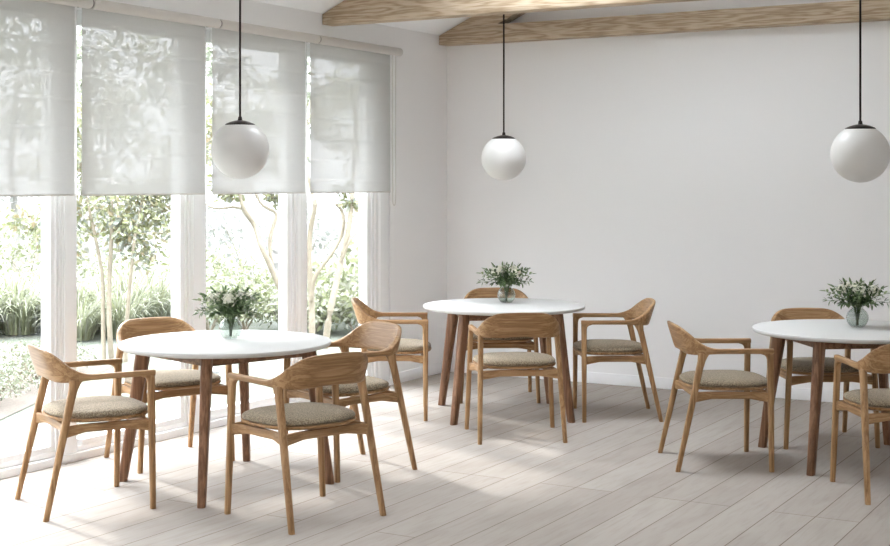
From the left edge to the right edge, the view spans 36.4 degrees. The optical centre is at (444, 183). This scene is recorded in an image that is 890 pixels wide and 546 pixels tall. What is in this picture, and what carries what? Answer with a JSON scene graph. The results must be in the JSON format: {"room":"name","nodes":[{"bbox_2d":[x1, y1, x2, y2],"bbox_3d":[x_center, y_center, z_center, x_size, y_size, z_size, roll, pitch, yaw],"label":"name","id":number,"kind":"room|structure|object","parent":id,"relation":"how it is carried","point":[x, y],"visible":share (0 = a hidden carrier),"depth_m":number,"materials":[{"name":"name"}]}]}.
{"room":"restaurant dining room","nodes":[
{"label":"restaurant dining room","id":0,"kind":"room"},
{"bbox_2d":[75,0,446,378],"bbox_3d":[-3.073,0.205,6.136,0.200,2.844,12.000,0,0,30],"label":"wall","id":1,"kind":"structure","parent":0,"point":[418,217],"depth_m":10.79,"materials":[{"name":"paint"}]},
{"bbox_2d":[0,196,61,468],"bbox_3d":[-2.426,0.267,7.168,0.088,2.510,0.993,0,0,30],"label":"window","id":2,"kind":"structure","parent":1,"relation":"in","point":[51,206],"depth_m":7.54,"materials":[{"name":"white paint"}]},
{"bbox_2d":[0,0,92,196],"bbox_3d":[-2.316,-0.484,7.114,0.130,1.112,1.170,0,0,30],"label":"roller blind","id":3,"kind":"object","parent":1,"relation":"attached to","point":[37,37],"visible":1,"depth_m":7.31,"materials":[{"name":"white fabric"}]},
{"bbox_2d":[62,8,76,454],"bbox_3d":[-2.146,0.267,7.640,0.100,2.510,0.106,0,0,30],"label":"trim","id":4,"kind":"structure","parent":1,"relation":"attached to","point":[69,203],"depth_m":7.61,"materials":[{"name":"white paint"}]},
{"bbox_2d":[77,10,190,450],"bbox_3d":[-1.878,0.267,8.115,0.088,2.510,0.984,0,0,30],"label":"window","id":5,"kind":"structure","parent":1,"relation":"in","point":[180,204],"depth_m":8.46,"materials":[{"name":"white paint"}]},
{"bbox_2d":[78,0,221,195],"bbox_3d":[-1.754,-0.484,8.088,0.130,1.112,1.153,0,0,30],"label":"roller blind","id":6,"kind":"object","parent":5,"relation":"attached to","point":[143,73],"visible":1,"depth_m":8.00,"materials":[{"name":"white fabric"}]},
{"bbox_2d":[0,379,391,478],"bbox_3d":[-1.909,1.575,8.138,0.212,0.105,5.610,0,0,30],"label":"trim","id":7,"kind":"structure","parent":1,"relation":"attached to","point":[45,463],"depth_m":7.78,"materials":[{"name":"white paint"}]},
{"bbox_2d":[191,28,205,424],"bbox_3d":[-1.593,0.267,8.596,0.100,2.510,0.134,0,0,30],"label":"trim","id":8,"kind":"structure","parent":1,"relation":"attached to","point":[198,202],"depth_m":8.56,"materials":[{"name":"white paint"}]},
{"bbox_2d":[206,29,297,419],"bbox_3d":[-1.315,0.267,9.090,0.088,2.510,0.999,0,0,30],"label":"window","id":9,"kind":"structure","parent":1,"relation":"in","point":[288,203],"depth_m":9.43,"materials":[{"name":"white paint"}]},
{"bbox_2d":[212,19,320,193],"bbox_3d":[-1.202,-0.484,9.042,0.130,1.112,1.111,0,0,30],"label":"roller blind","id":10,"kind":"object","parent":9,"relation":"attached to","point":[272,59],"visible":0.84,"depth_m":9.04,"materials":[{"name":"white fabric"}]},
{"bbox_2d":[298,43,306,399],"bbox_3d":[-1.036,0.267,9.560,0.100,2.510,0.096,0,0,30],"label":"trim","id":11,"kind":"structure","parent":1,"relation":"attached to","point":[302,197],"depth_m":9.53,"materials":[{"name":"white paint"}]},
{"bbox_2d":[307,44,377,377],"bbox_3d":[-0.782,0.267,10.011,0.088,2.510,0.938,0,0,30],"label":"window","id":12,"kind":"structure","parent":1,"relation":"in","point":[368,202],"depth_m":10.31,"materials":[{"name":"white paint"}]},
{"bbox_2d":[310,35,402,205],"bbox_3d":[-0.662,-0.432,9.976,0.130,1.215,1.156,0,0,30],"label":"roller blind","id":13,"kind":"object","parent":12,"relation":"attached to","point":[350,80],"visible":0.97,"depth_m":9.91,"materials":[{"name":"white fabric"}]},
{"bbox_2d":[378,193,388,379],"bbox_3d":[-0.506,0.267,10.476,0.100,2.510,0.144,0,0,30],"label":"trim","id":14,"kind":"structure","parent":1,"relation":"attached to","point":[383,198],"depth_m":10.43,"materials":[{"name":"white paint"}]},
{"bbox_2d":[391,362,442,384],"bbox_3d":[-0.201,1.524,10.890,0.014,0.085,0.866,0,0,30],"label":"baseboard","id":15,"kind":"structure","parent":1,"relation":"attached to","point":[433,369],"depth_m":10.84,"materials":[{"name":"white paint"}]},
{"bbox_2d":[252,0,469,35],"bbox_3d":[-0.130,-1.929,4.435,7.600,1.879,12.400,0,0,30],"label":"ceiling","id":16,"kind":"structure","parent":0,"point":[433,26],"depth_m":10.54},
{"bbox_2d":[211,0,268,178],"bbox_3d":[-1.081,-0.884,7.145,0.305,1.724,0.305,0,0,30],"label":"globe pendant","id":17,"kind":"object","parent":16,"relation":"hanging from","point":[239,148],"visible":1,"depth_m":7.04,"materials":[{"name":"white glass"}]},
{"bbox_2d":[481,14,525,180],"bbox_3d":[0.401,-0.937,9.228,0.305,1.838,0.305,0,0,30],"label":"globe pendant","id":18,"kind":"object","parent":16,"relation":"hanging from","point":[503,157],"visible":1,"depth_m":9.13,"materials":[{"name":"white glass"}]},
{"bbox_2d":[322,0,701,25],"bbox_3d":[2.008,-1.926,8.132,6.598,1.575,0.136,0,0,30],"label":"ceiling beam","id":19,"kind":"structure","parent":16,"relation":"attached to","point":[347,12],"depth_m":9.24,"materials":[{"name":"brown wood"}]},
{"bbox_2d":[439,0,889,45],"bbox_3d":[2.839,-1.926,9.569,6.598,1.575,0.136,0,0,30],"label":"ceiling beam","id":20,"kind":"structure","parent":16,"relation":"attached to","point":[476,30],"depth_m":10.19,"materials":[{"name":"brown wood"}]},
{"bbox_2d":[830,0,889,182],"bbox_3d":[2.200,-1.224,7.177,0.305,2.442,0.305,0,0,30],"label":"globe pendant","id":21,"kind":"object","parent":16,"relation":"hanging from","point":[860,153],"visible":1,"depth_m":7.08,"materials":[{"name":"white glass"}]},
{"bbox_2d":[0,372,889,545],"bbox_3d":[-0.138,1.597,4.440,6.620,0.060,12.000,0,0,30],"label":"floor","id":22,"kind":"structure","parent":0,"point":[610,484],"depth_m":6.99,"materials":[{"name":"wood"}]},
{"bbox_2d":[14,344,155,521],"bbox_3d":[-1.755,1.174,6.632,0.563,0.786,0.580,0,0,-32],"label":"armchair","id":23,"kind":"object","parent":22,"relation":"on","point":[115,409],"visible":1,"depth_m":6.51,"materials":[{"name":"brown wood"}]},
{"bbox_2d":[42,409,147,422],"bbox_3d":[-1.721,1.125,6.653,0.482,0.024,0.515,0,0,-32],"label":"seat","id":24,"kind":"object","parent":23,"relation":"on","point":[49,415],"depth_m":6.45,"materials":[{"name":"fabric"}]},
{"bbox_2d":[42,395,147,418],"bbox_3d":[-1.721,1.091,6.653,0.476,0.044,0.508,0,0,-32],"label":"cushion","id":25,"kind":"object","parent":23,"relation":"on","point":[105,406],"depth_m":6.51,"materials":[{"name":"fabric"}]},
{"bbox_2d":[104,317,234,473],"bbox_3d":[-1.565,1.174,7.673,0.580,0.786,0.563,0,0,-36],"label":"armchair","id":26,"kind":"object","parent":22,"relation":"on","point":[169,383],"visible":0.48,"depth_m":7.63,"materials":[{"name":"brown wood"}]},
{"bbox_2d":[124,379,220,390],"bbox_3d":[-1.541,1.125,7.641,0.515,0.024,0.482,0,0,-36],"label":"seat","id":27,"kind":"object","parent":26,"relation":"on","point":[191,384],"depth_m":7.45,"materials":[{"name":"fabric"}]},
{"bbox_2d":[125,369,220,386],"bbox_3d":[-1.541,1.091,7.641,0.508,0.044,0.476,0,0,-36],"label":"cushion","id":28,"kind":"object","parent":26,"relation":"on","point":[170,377],"depth_m":7.50,"materials":[{"name":"fabric"}]},
{"bbox_2d":[118,330,334,508],"bbox_3d":[-1.147,1.197,7.091,1.100,0.740,1.100,0,0,43],"label":"round table","id":29,"kind":"object","parent":22,"relation":"on","point":[207,349],"visible":0.94,"depth_m":6.94,"materials":[{"name":"white laminate"}]},
{"bbox_3d":[-1.138,0.770,7.195,0.125,0.115,0.125,0,0,30],"label":"glass vase","id":30,"kind":"object","parent":29,"relation":"on","visible":0},
{"bbox_2d":[192,285,268,336],"bbox_3d":[-1.139,0.677,7.193,0.422,0.276,0.424,0,0,30],"label":"bouquet","id":31,"kind":"object","parent":30,"relation":"in","point":[238,298],"visible":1,"depth_m":7.17,"materials":[{"name":"green plant"}]},
{"bbox_2d":[224,352,385,534],"bbox_3d":[-0.664,1.174,6.416,0.580,0.786,0.563,0,0,-41],"label":"armchair","id":32,"kind":"object","parent":22,"relation":"on","point":[319,420],"visible":1,"depth_m":6.29,"materials":[{"name":"brown wood"}]},
{"bbox_2d":[241,416,355,430],"bbox_3d":[-0.690,1.125,6.446,0.515,0.024,0.482,0,0,-41],"label":"seat","id":33,"kind":"object","parent":32,"relation":"on","point":[249,423],"depth_m":6.26,"materials":[{"name":"fabric"}]},
{"bbox_2d":[242,402,354,425],"bbox_3d":[-0.690,1.091,6.446,0.508,0.044,0.476,0,0,-41],"label":"cushion","id":34,"kind":"object","parent":32,"relation":"on","point":[299,413],"depth_m":6.32,"materials":[{"name":"fabric"}]},
{"bbox_2d":[283,321,416,482],"bbox_3d":[-0.535,1.174,7.459,0.563,0.786,0.580,0,0,-36],"label":"armchair","id":35,"kind":"object","parent":22,"relation":"on","point":[385,337],"visible":0.66,"depth_m":7.37,"materials":[{"name":"brown wood"}]},
{"bbox_2d":[298,385,388,396],"bbox_3d":[-0.568,1.125,7.435,0.482,0.024,0.515,0,0,-36],"label":"seat","id":36,"kind":"object","parent":35,"relation":"on","point":[375,390],"depth_m":7.23,"materials":[{"name":"fabric"}]},
{"bbox_2d":[305,376,388,392],"bbox_3d":[-0.568,1.091,7.435,0.476,0.044,0.508,0,0,-36],"label":"cushion","id":37,"kind":"object","parent":35,"relation":"on","point":[374,384],"depth_m":7.25,"materials":[{"name":"fabric"}]},
{"bbox_2d":[349,297,430,420],"bbox_3d":[-0.373,1.174,9.190,0.563,0.786,0.580,0,0,-1],"label":"armchair","id":38,"kind":"object","parent":22,"relation":"on","point":[363,313],"visible":0.75,"depth_m":8.95,"materials":[{"name":"brown wood"}]},
{"bbox_2d":[360,348,430,354],"bbox_3d":[-0.333,1.125,9.191,0.482,0.024,0.515,0,0,-1],"label":"seat","id":39,"kind":"object","parent":38,"relation":"on","point":[401,351],"depth_m":8.95,"materials":[{"name":"fabric"}]},
{"bbox_2d":[367,338,430,351],"bbox_3d":[-0.333,1.091,9.191,0.476,0.044,0.508,0,0,-1],"label":"cushion","id":40,"kind":"object","parent":38,"relation":"on","point":[406,344],"depth_m":8.99,"materials":[{"name":"fabric"}]},
{"bbox_2d":[460,287,539,403],"bbox_3d":[0.384,1.174,9.884,0.580,0.786,0.563,0,0,-1],"label":"armchair","id":41,"kind":"object","parent":22,"relation":"on","point":[513,342],"visible":0.4,"depth_m":9.66,"materials":[{"name":"brown wood"}]},
{"bbox_2d":[467,338,533,342],"bbox_3d":[0.385,1.125,9.843,0.515,0.024,0.482,0,0,-1],"label":"seat","id":42,"kind":"object","parent":41,"relation":"on","point":[485,340],"depth_m":9.62,"materials":[{"name":"fabric"}]},
{"bbox_2d":[473,333,532,339],"bbox_3d":[0.385,1.091,9.843,0.508,0.044,0.476,0,0,-1],"label":"cushion","id":43,"kind":"object","parent":41,"relation":"on","point":[475,337],"depth_m":9.62,"materials":[{"name":"fabric"}]},
{"bbox_2d":[423,298,584,424],"bbox_3d":[0.402,1.197,9.210,1.100,0.740,1.100,0,0,19],"label":"round table","id":44,"kind":"object","parent":22,"relation":"on","point":[471,309],"visible":0.91,"depth_m":8.93,"materials":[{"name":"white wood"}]},
{"bbox_3d":[0.424,0.770,9.353,0.125,0.115,0.125,0,0,-27],"label":"glass vase","id":45,"kind":"object","parent":44,"relation":"on","visible":0},
{"bbox_2d":[476,261,536,300],"bbox_3d":[0.429,0.677,9.346,0.418,0.276,0.419,0,0,30],"label":"bouquet","id":46,"kind":"object","parent":45,"relation":"in","point":[510,274],"visible":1,"depth_m":9.32,"materials":[{"name":"green plant"}]},
{"bbox_2d":[465,313,566,444],"bbox_3d":[0.439,1.174,8.417,0.580,0.786,0.563,0,0,-6],"label":"armchair","id":47,"kind":"object","parent":22,"relation":"on","point":[503,325],"visible":1,"depth_m":8.23,"materials":[{"name":"brown wood"}]},
{"bbox_2d":[473,352,554,365],"bbox_3d":[0.435,1.091,8.457,0.508,0.044,0.476,0,0,-6],"label":"cushion","id":48,"kind":"object","parent":47,"relation":"on","point":[493,358],"depth_m":8.30,"materials":[{"name":"fabric"}]},
{"bbox_2d":[473,360,555,369],"bbox_3d":[0.435,1.125,8.457,0.515,0.024,0.482,0,0,-6],"label":"seat","id":49,"kind":"object","parent":47,"relation":"on","point":[490,364],"depth_m":8.24,"materials":[{"name":"fabric"}]},
{"bbox_2d":[573,298,662,422],"bbox_3d":[1.148,1.174,9.150,0.563,0.786,0.580,0,0,-1],"label":"armchair","id":50,"kind":"object","parent":22,"relation":"on","point":[639,315],"visible":1,"depth_m":8.92,"materials":[{"name":"brown wood"}]},
{"bbox_2d":[573,339,641,351],"bbox_3d":[1.108,1.091,9.149,0.476,0.044,0.508,0,0,-1],"label":"cushion","id":51,"kind":"object","parent":50,"relation":"on","point":[591,345],"depth_m":8.97,"materials":[{"name":"fabric"}]},
{"bbox_2d":[573,346,642,354],"bbox_3d":[1.108,1.125,9.149,0.482,0.024,0.515,0,0,-1],"label":"seat","id":52,"kind":"object","parent":50,"relation":"on","point":[590,350],"depth_m":8.91,"materials":[{"name":"fabric"}]},
{"bbox_2d":[658,321,773,471],"bbox_3d":[1.526,1.174,7.619,0.563,0.786,0.580,0,0,-1],"label":"armchair","id":53,"kind":"object","parent":22,"relation":"on","point":[746,385],"visible":1,"depth_m":7.39,"materials":[{"name":"brown wood"}]},
{"bbox_2d":[679,378,766,390],"bbox_3d":[1.566,1.125,7.620,0.482,0.024,0.515,0,0,-1],"label":"seat","id":54,"kind":"object","parent":53,"relation":"on","point":[687,384],"depth_m":7.38,"materials":[{"name":"fabric"}]},
{"bbox_2d":[679,370,766,386],"bbox_3d":[1.566,1.091,7.620,0.476,0.044,0.508,0,0,-1],"label":"cushion","id":55,"kind":"object","parent":53,"relation":"on","point":[708,378],"depth_m":7.46,"materials":[{"name":"fabric"}]},
{"bbox_2d":[752,319,889,475],"bbox_3d":[2.308,1.197,7.692,1.100,0.740,1.100,0,0,19],"label":"round table","id":56,"kind":"object","parent":22,"relation":"on","point":[819,334],"visible":0.96,"depth_m":7.46,"materials":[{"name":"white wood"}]},
{"bbox_3d":[2.367,0.770,7.774,0.125,0.115,0.125,0,0,5],"label":"glass vase","id":57,"kind":"object","parent":56,"relation":"on","visible":0},
{"bbox_2d":[819,277,889,324],"bbox_3d":[2.366,0.677,7.774,0.418,0.276,0.414,0,0,30],"label":"bouquet","id":58,"kind":"object","parent":57,"relation":"in","point":[860,297],"visible":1,"depth_m":7.74,"materials":[{"name":"green plant"}]},
{"bbox_2d":[766,308,879,448],"bbox_3d":[2.270,1.174,8.237,0.580,0.786,0.562,0,0,-4],"label":"armchair","id":59,"kind":"object","parent":22,"relation":"on","point":[790,365],"visible":0.44,"depth_m":8.01,"materials":[{"name":"brown wood"}]},
{"bbox_2d":[780,368,858,375],"bbox_3d":[2.272,1.125,8.197,0.515,0.024,0.482,0,0,-4],"label":"seat","id":60,"kind":"object","parent":59,"relation":"on","point":[783,371],"depth_m":7.98,"materials":[{"name":"fabric"}]},
{"bbox_2d":[781,357,858,371],"bbox_3d":[2.272,1.091,8.197,0.508,0.044,0.476,0,0,-4],"label":"cushion","id":61,"kind":"object","parent":59,"relation":"on","point":[797,364],"depth_m":8.01,"materials":[{"name":"fabric"}]},
{"bbox_2d":[830,344,889,504],"bbox_3d":[2.317,1.174,6.877,0.580,0.786,0.562,0,0,-1],"label":"armchair","id":62,"kind":"object","parent":22,"relation":"on","point":[858,402],"visible":1,"depth_m":6.72,"materials":[{"name":"brown wood"}]},
{"bbox_2d":[843,397,889,411],"bbox_3d":[2.316,1.125,6.917,0.515,0.024,0.482,0,0,-1],"label":"seat","id":63,"kind":"object","parent":62,"relation":"on","point":[854,404],"depth_m":6.75,"materials":[{"name":"fabric"}]},
{"bbox_2d":[844,388,889,407],"bbox_3d":[2.316,1.091,6.917,0.508,0.044,0.476,0,0,-1],"label":"cushion","id":64,"kind":"object","parent":62,"relation":"on","point":[876,397],"depth_m":6.82,"materials":[{"name":"fabric"}]},
{"bbox_2d":[447,0,889,390],"bbox_3d":[2.923,-0.546,9.716,7.000,4.346,0.200,0,0,30],"label":"wall","id":65,"kind":"structure","parent":0,"point":[694,174],"depth_m":10.28,"materials":[{"name":"paint"}]},
{"bbox_2d":[450,361,842,401],"bbox_3d":[2.870,1.524,9.623,6.600,0.085,0.014,0,0,30],"label":"baseboard","id":66,"kind":"structure","parent":65,"relation":"attached to","point":[592,377],"depth_m":10.42,"materials":[{"name":"white paint"}]},
{"label":"outside","id":67,"kind":"structure","parent":0,"visible":0},
{"bbox_2d":[0,206,358,453],"bbox_3d":[-35.275,1.647,40.346,89.800,0.001,105.000,0,0,30],"label":"ground","id":68,"kind":"structure","parent":67,"point":[14,428],"depth_m":13.48,"materials":[{"name":"white"}]},
{"bbox_2d":[0,270,40,334],"bbox_3d":[-4.611,1.288,14.685,1.220,0.685,1.290,0,0,-17],"label":"clump","id":69,"kind":"object","parent":68,"relation":"on","point":[13,324],"visible":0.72,"depth_m":14.51,"materials":[{"name":"green plant"}]},
{"bbox_2d":[0,264,40,329],"bbox_3d":[-4.911,1.260,15.151,1.278,0.739,1.352,0,0,37],"label":"clump","id":70,"kind":"object","parent":68,"relation":"on","point":[22,277],"visible":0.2,"depth_m":14.97,"materials":[{"name":"green plant"}]},
{"bbox_2d":[0,42,81,268],"bbox_3d":[-8.112,-0.566,25.393,4.508,4.444,4.710,0,0,-21],"label":"tree","id":71,"kind":"object","parent":68,"relation":"on","point":[14,201],"visible":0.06,"depth_m":25.92,"materials":[{"name":"green plant"}]},
{"bbox_2d":[9,281,89,331],"bbox_3d":[-4.288,1.333,14.910,1.162,0.599,1.229,0,0,-4],"label":"clump","id":72,"kind":"object","parent":68,"relation":"on","point":[39,327],"visible":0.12,"depth_m":14.74,"materials":[{"name":"green plant"}]},
{"bbox_2d":[0,217,104,282],"bbox_3d":[-6.389,1.081,20.878,2.417,1.143,1.784,0,0,33],"label":"shrub","id":73,"kind":"object","parent":68,"relation":"on","point":[19,252],"visible":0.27,"depth_m":20.67,"materials":[{"name":"green plant"}]},
{"bbox_2d":[16,264,95,303],"bbox_3d":[-4.439,1.282,15.486,1.278,0.696,1.352,0,0,-25],"label":"clump","id":74,"kind":"object","parent":68,"relation":"on","point":[36,264],"visible":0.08,"depth_m":15.46,"materials":[{"name":"green plant"}]},
{"bbox_2d":[0,365,112,419],"bbox_3d":[-3.336,1.641,10.712,1.935,0.001,2.900,0,0,30],"label":"path","id":75,"kind":"structure","parent":68,"relation":"on","point":[8,406],"depth_m":10.37,"materials":[{"name":"soil"}]},
{"bbox_2d":[0,368,25,397],"bbox_3d":[-3.400,1.481,9.816,0.879,0.344,0.670,0,0,38],"label":"shrub","id":76,"kind":"object","parent":75,"relation":"on","point":[1,372],"visible":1,"depth_m":9.77,"materials":[{"name":"green plant"}]},
{"bbox_2d":[0,358,39,400],"bbox_3d":[-3.412,1.480,10.210,0.636,0.348,0.835,0,0,-44],"label":"shrub","id":77,"kind":"object","parent":75,"relation":"on","point":[9,362],"visible":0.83,"depth_m":10.19,"materials":[{"name":"green plant"}]},
{"bbox_2d":[0,346,40,389],"bbox_3d":[-3.397,1.471,10.736,0.879,0.365,0.670,0,0,17],"label":"shrub","id":78,"kind":"object","parent":75,"relation":"on","point":[24,360],"visible":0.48,"depth_m":10.69,"materials":[{"name":"green plant"}]},
{"bbox_2d":[0,339,89,379],"bbox_3d":[-3.358,1.466,11.246,0.835,0.376,0.636,0,0,-23],"label":"shrub","id":79,"kind":"object","parent":75,"relation":"on","point":[24,344],"visible":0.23,"depth_m":11.24,"materials":[{"name":"green plant"}]},
{"bbox_2d":[6,339,100,364],"bbox_3d":[-3.359,1.494,11.752,0.790,0.318,0.605,0,0,-41],"label":"shrub","id":80,"kind":"object","parent":75,"relation":"on","point":[82,347],"visible":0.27,"depth_m":11.81,"materials":[{"name":"green plant"}]},
{"bbox_2d":[24,271,115,332],"bbox_3d":[-3.986,1.290,14.748,1.190,0.683,1.207,0,0,-2],"label":"clump","id":81,"kind":"object","parent":68,"relation":"on","point":[79,294],"visible":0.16,"depth_m":14.56,"materials":[{"name":"green plant"}]},
{"bbox_2d":[11,248,135,289],"bbox_3d":[-4.975,1.236,18.077,1.868,0.830,1.378,0,0,43],"label":"shrub","id":82,"kind":"object","parent":68,"relation":"on","point":[88,266],"visible":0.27,"depth_m":17.86,"materials":[{"name":"green plant"}]},
{"bbox_2d":[27,294,120,340],"bbox_3d":[-3.819,1.368,14.134,1.026,0.534,1.011,0,0,-38],"label":"clump","id":83,"kind":"object","parent":68,"relation":"on","point":[86,324],"visible":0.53,"depth_m":14.03,"materials":[{"name":"green plant"}]},
{"bbox_2d":[0,59,170,361],"bbox_3d":[-3.161,0.040,12.601,1.821,3.221,1.839,0,0,30],"label":"tree","id":84,"kind":"object","parent":68,"relation":"on","point":[135,221],"visible":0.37,"depth_m":12.46,"materials":[{"name":"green plant"}]},
{"bbox_2d":[77,41,100,291],"bbox_3d":[-5.550,-0.420,19.122,2.144,4.167,1.786,0,0,-2],"label":"tree","id":85,"kind":"object","parent":68,"relation":"on","point":[91,243],"visible":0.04,"depth_m":19.01,"materials":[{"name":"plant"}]},
{"bbox_2d":[81,270,151,329],"bbox_3d":[-3.821,1.300,15.234,1.249,0.664,1.267,0,0,-45],"label":"clump","id":86,"kind":"object","parent":68,"relation":"on","point":[119,282],"visible":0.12,"depth_m":15.07,"materials":[{"name":"green plant"}]},
{"bbox_2d":[83,280,163,337],"bbox_3d":[-3.475,1.339,14.430,1.086,0.589,1.071,0,0,19],"label":"clump","id":87,"kind":"object","parent":68,"relation":"on","point":[115,324],"visible":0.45,"depth_m":14.28,"materials":[{"name":"green plant"}]},
{"bbox_2d":[77,199,170,268],"bbox_3d":[-5.969,0.876,24.619,2.232,1.533,2.589,0,0,3],"label":"shrub","id":88,"kind":"object","parent":68,"relation":"on","point":[152,230],"visible":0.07,"depth_m":24.46,"materials":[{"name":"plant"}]},
{"bbox_2d":[77,257,170,290],"bbox_3d":[-4.202,1.297,17.480,1.648,0.707,1.216,0,0,13],"label":"shrub","id":89,"kind":"object","parent":68,"relation":"on","point":[120,267],"visible":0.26,"depth_m":17.39,"materials":[{"name":"green plant"}]},
{"bbox_2d":[82,272,169,317],"bbox_3d":[-3.507,1.300,14.878,1.130,0.664,1.146,0,0,-38],"label":"clump","id":90,"kind":"object","parent":68,"relation":"on","point":[114,291],"visible":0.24,"depth_m":14.82,"materials":[{"name":"green plant"}]},
{"bbox_2d":[92,260,169,302],"bbox_3d":[-3.657,1.234,15.713,1.327,0.789,1.309,0,0,31],"label":"clump","id":91,"kind":"object","parent":68,"relation":"on","point":[120,277],"visible":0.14,"depth_m":15.55,"materials":[{"name":"green plant"}]},
{"bbox_2d":[118,271,170,317],"bbox_3d":[-3.369,1.294,15.318,1.207,0.675,1.190,0,0,23],"label":"clump","id":92,"kind":"object","parent":68,"relation":"on","point":[164,308],"visible":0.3,"depth_m":15.18,"materials":[{"name":"green plant"}]},
{"bbox_2d":[128,268,170,316],"bbox_3d":[-3.317,1.292,15.808,1.207,0.678,1.190,0,0,30],"label":"clump","id":93,"kind":"object","parent":68,"relation":"on","point":[168,314],"visible":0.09,"depth_m":15.66,"materials":[{"name":"green plant"}]},
{"bbox_2d":[160,245,257,286],"bbox_3d":[-3.160,1.211,18.288,1.378,0.880,1.868,0,0,-2],"label":"shrub","id":94,"kind":"object","parent":68,"relation":"on","point":[216,257],"visible":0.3,"depth_m":18.01,"materials":[{"name":"green plant"}]},
{"bbox_2d":[169,281,258,329],"bbox_3d":[-2.506,1.363,14.878,1.054,0.579,0.818,0,0,-1],"label":"leafy shrub","id":95,"kind":"object","parent":68,"relation":"on","point":[225,282],"visible":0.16,"depth_m":14.78,"materials":[{"name":"green plant"}]},
{"bbox_2d":[164,192,278,267],"bbox_3d":[-4.166,0.889,26.155,2.877,1.513,2.480,0,0,30],"label":"shrub","id":96,"kind":"object","parent":68,"relation":"on","point":[219,229],"visible":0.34,"depth_m":25.93,"materials":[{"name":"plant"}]},
{"bbox_2d":[206,44,265,290],"bbox_3d":[-3.764,-0.399,20.577,1.948,4.126,1.569,0,0,30],"label":"tree","id":97,"kind":"object","parent":68,"relation":"on","point":[250,242],"visible":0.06,"depth_m":20.44,"materials":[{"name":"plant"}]},
{"bbox_2d":[206,269,273,322],"bbox_3d":[-2.505,1.329,15.704,0.940,0.650,1.212,0,0,26],"label":"leafy shrub","id":98,"kind":"object","parent":68,"relation":"on","point":[253,287],"visible":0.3,"depth_m":15.69,"materials":[{"name":"green plant"}]},
{"bbox_2d":[206,258,278,291],"bbox_3d":[-2.605,1.293,16.787,1.064,0.723,1.375,0,0,16],"label":"leafy shrub","id":99,"kind":"object","parent":68,"relation":"on","point":[237,273],"visible":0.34,"depth_m":16.75,"materials":[{"name":"green plant"}]},
{"bbox_2d":[210,286,277,329],"bbox_3d":[-2.183,1.395,15.022,0.948,0.515,0.736,0,0,-26],"label":"leafy shrub","id":100,"kind":"object","parent":68,"relation":"on","point":[245,327],"visible":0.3,"depth_m":14.93,"materials":[{"name":"green plant"}]},
{"bbox_2d":[206,82,308,291],"bbox_3d":[-2.240,0.197,13.966,1.692,2.916,1.464,0,0,30],"label":"tree","id":101,"kind":"object","parent":68,"relation":"on","point":[268,256],"visible":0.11,"depth_m":13.79,"materials":[{"name":"beige plant"}]},
{"bbox_2d":[243,283,307,327],"bbox_3d":[-1.849,1.355,15.209,0.818,0.596,1.058,0,0,32],"label":"leafy shrub","id":102,"kind":"object","parent":68,"relation":"on","point":[276,312],"visible":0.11,"depth_m":15.03,"materials":[{"name":"green plant"}]},
{"bbox_2d":[265,58,309,286],"bbox_3d":[-1.856,-0.382,21.230,1.942,4.095,1.874,0,0,30],"label":"tree","id":103,"kind":"object","parent":68,"relation":"on","point":[275,249],"visible":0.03,"depth_m":20.83,"materials":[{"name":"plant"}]},
{"bbox_2d":[231,196,358,262],"bbox_3d":[-2.569,0.932,24.257,2.356,1.428,2.733,0,0,-36],"label":"shrub","id":104,"kind":"object","parent":68,"relation":"on","point":[324,236],"visible":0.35,"depth_m":24.11,"materials":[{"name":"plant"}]},
{"bbox_2d":[256,271,334,314],"bbox_3d":[-1.731,1.289,15.896,1.264,0.731,0.981,0,0,-20],"label":"leafy shrub","id":105,"kind":"object","parent":68,"relation":"on","point":[271,282],"visible":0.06,"depth_m":15.75,"materials":[{"name":"green plant"}]},
{"bbox_2d":[255,283,352,331],"bbox_3d":[-1.572,1.362,14.635,1.003,0.579,1.088,0,0,25],"label":"shrub","id":106,"kind":"object","parent":68,"relation":"on","point":[321,318],"visible":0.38,"depth_m":14.56,"materials":[{"name":"green plant"}]},
{"bbox_2d":[307,87,358,348],"bbox_3d":[-1.023,0.143,13.720,1.933,3.023,1.363,0,0,-9],"label":"tree","id":107,"kind":"object","parent":68,"relation":"on","point":[352,204],"visible":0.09,"depth_m":13.55,"materials":[{"name":"beige plant"}]},
{"bbox_2d":[307,283,358,331],"bbox_3d":[-1.019,1.364,14.872,1.028,0.575,0.948,0,0,21],"label":"shrub","id":108,"kind":"object","parent":68,"relation":"on","point":[344,292],"visible":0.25,"depth_m":14.67,"materials":[{"name":"green plant"}]},
{"bbox_2d":[312,246,358,291],"bbox_3d":[-0.592,1.180,16.187,1.753,0.950,1.616,0,0,-35],"label":"shrub","id":109,"kind":"object","parent":68,"relation":"on","point":[356,250],"visible":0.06,"depth_m":16.08,"materials":[{"name":"green plant"}]},
{"bbox_2d":[316,258,358,322],"bbox_3d":[-0.824,1.251,15.284,1.387,0.806,1.283,0,0,-6],"label":"shrub","id":110,"kind":"object","parent":68,"relation":"on","point":[351,283],"visible":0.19,"depth_m":15.21,"materials":[{"name":"green plant"}]},
{"bbox_2d":[340,287,356,317],"bbox_3d":[-0.551,1.367,14.448,0.965,0.569,0.893,0,0,-27],"label":"shrub","id":111,"kind":"object","parent":68,"relation":"on","point":[347,300],"visible":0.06,"depth_m":14.49,"materials":[{"name":"green plant"}]},
{"label":"trim","id":112,"kind":"structure","parent":68,"relation":"on","visible":0},
{"bbox_2d":[0,278,31,322],"bbox_3d":[-4.941,1.321,14.370,1.162,0.622,1.229,0,0,-36],"label":"clump","id":113,"kind":"object","parent":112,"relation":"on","point":[2,307],"visible":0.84,"depth_m":14.37,"materials":[{"name":"green plant"}]},
{"bbox_2d":[0,255,35,289],"bbox_3d":[-6.274,1.181,17.414,1.978,0.942,1.459,0,0,-7],"label":"shrub","id":114,"kind":"object","parent":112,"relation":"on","point":[1,260],"visible":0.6,"depth_m":17.61,"materials":[{"name":"green plant"}]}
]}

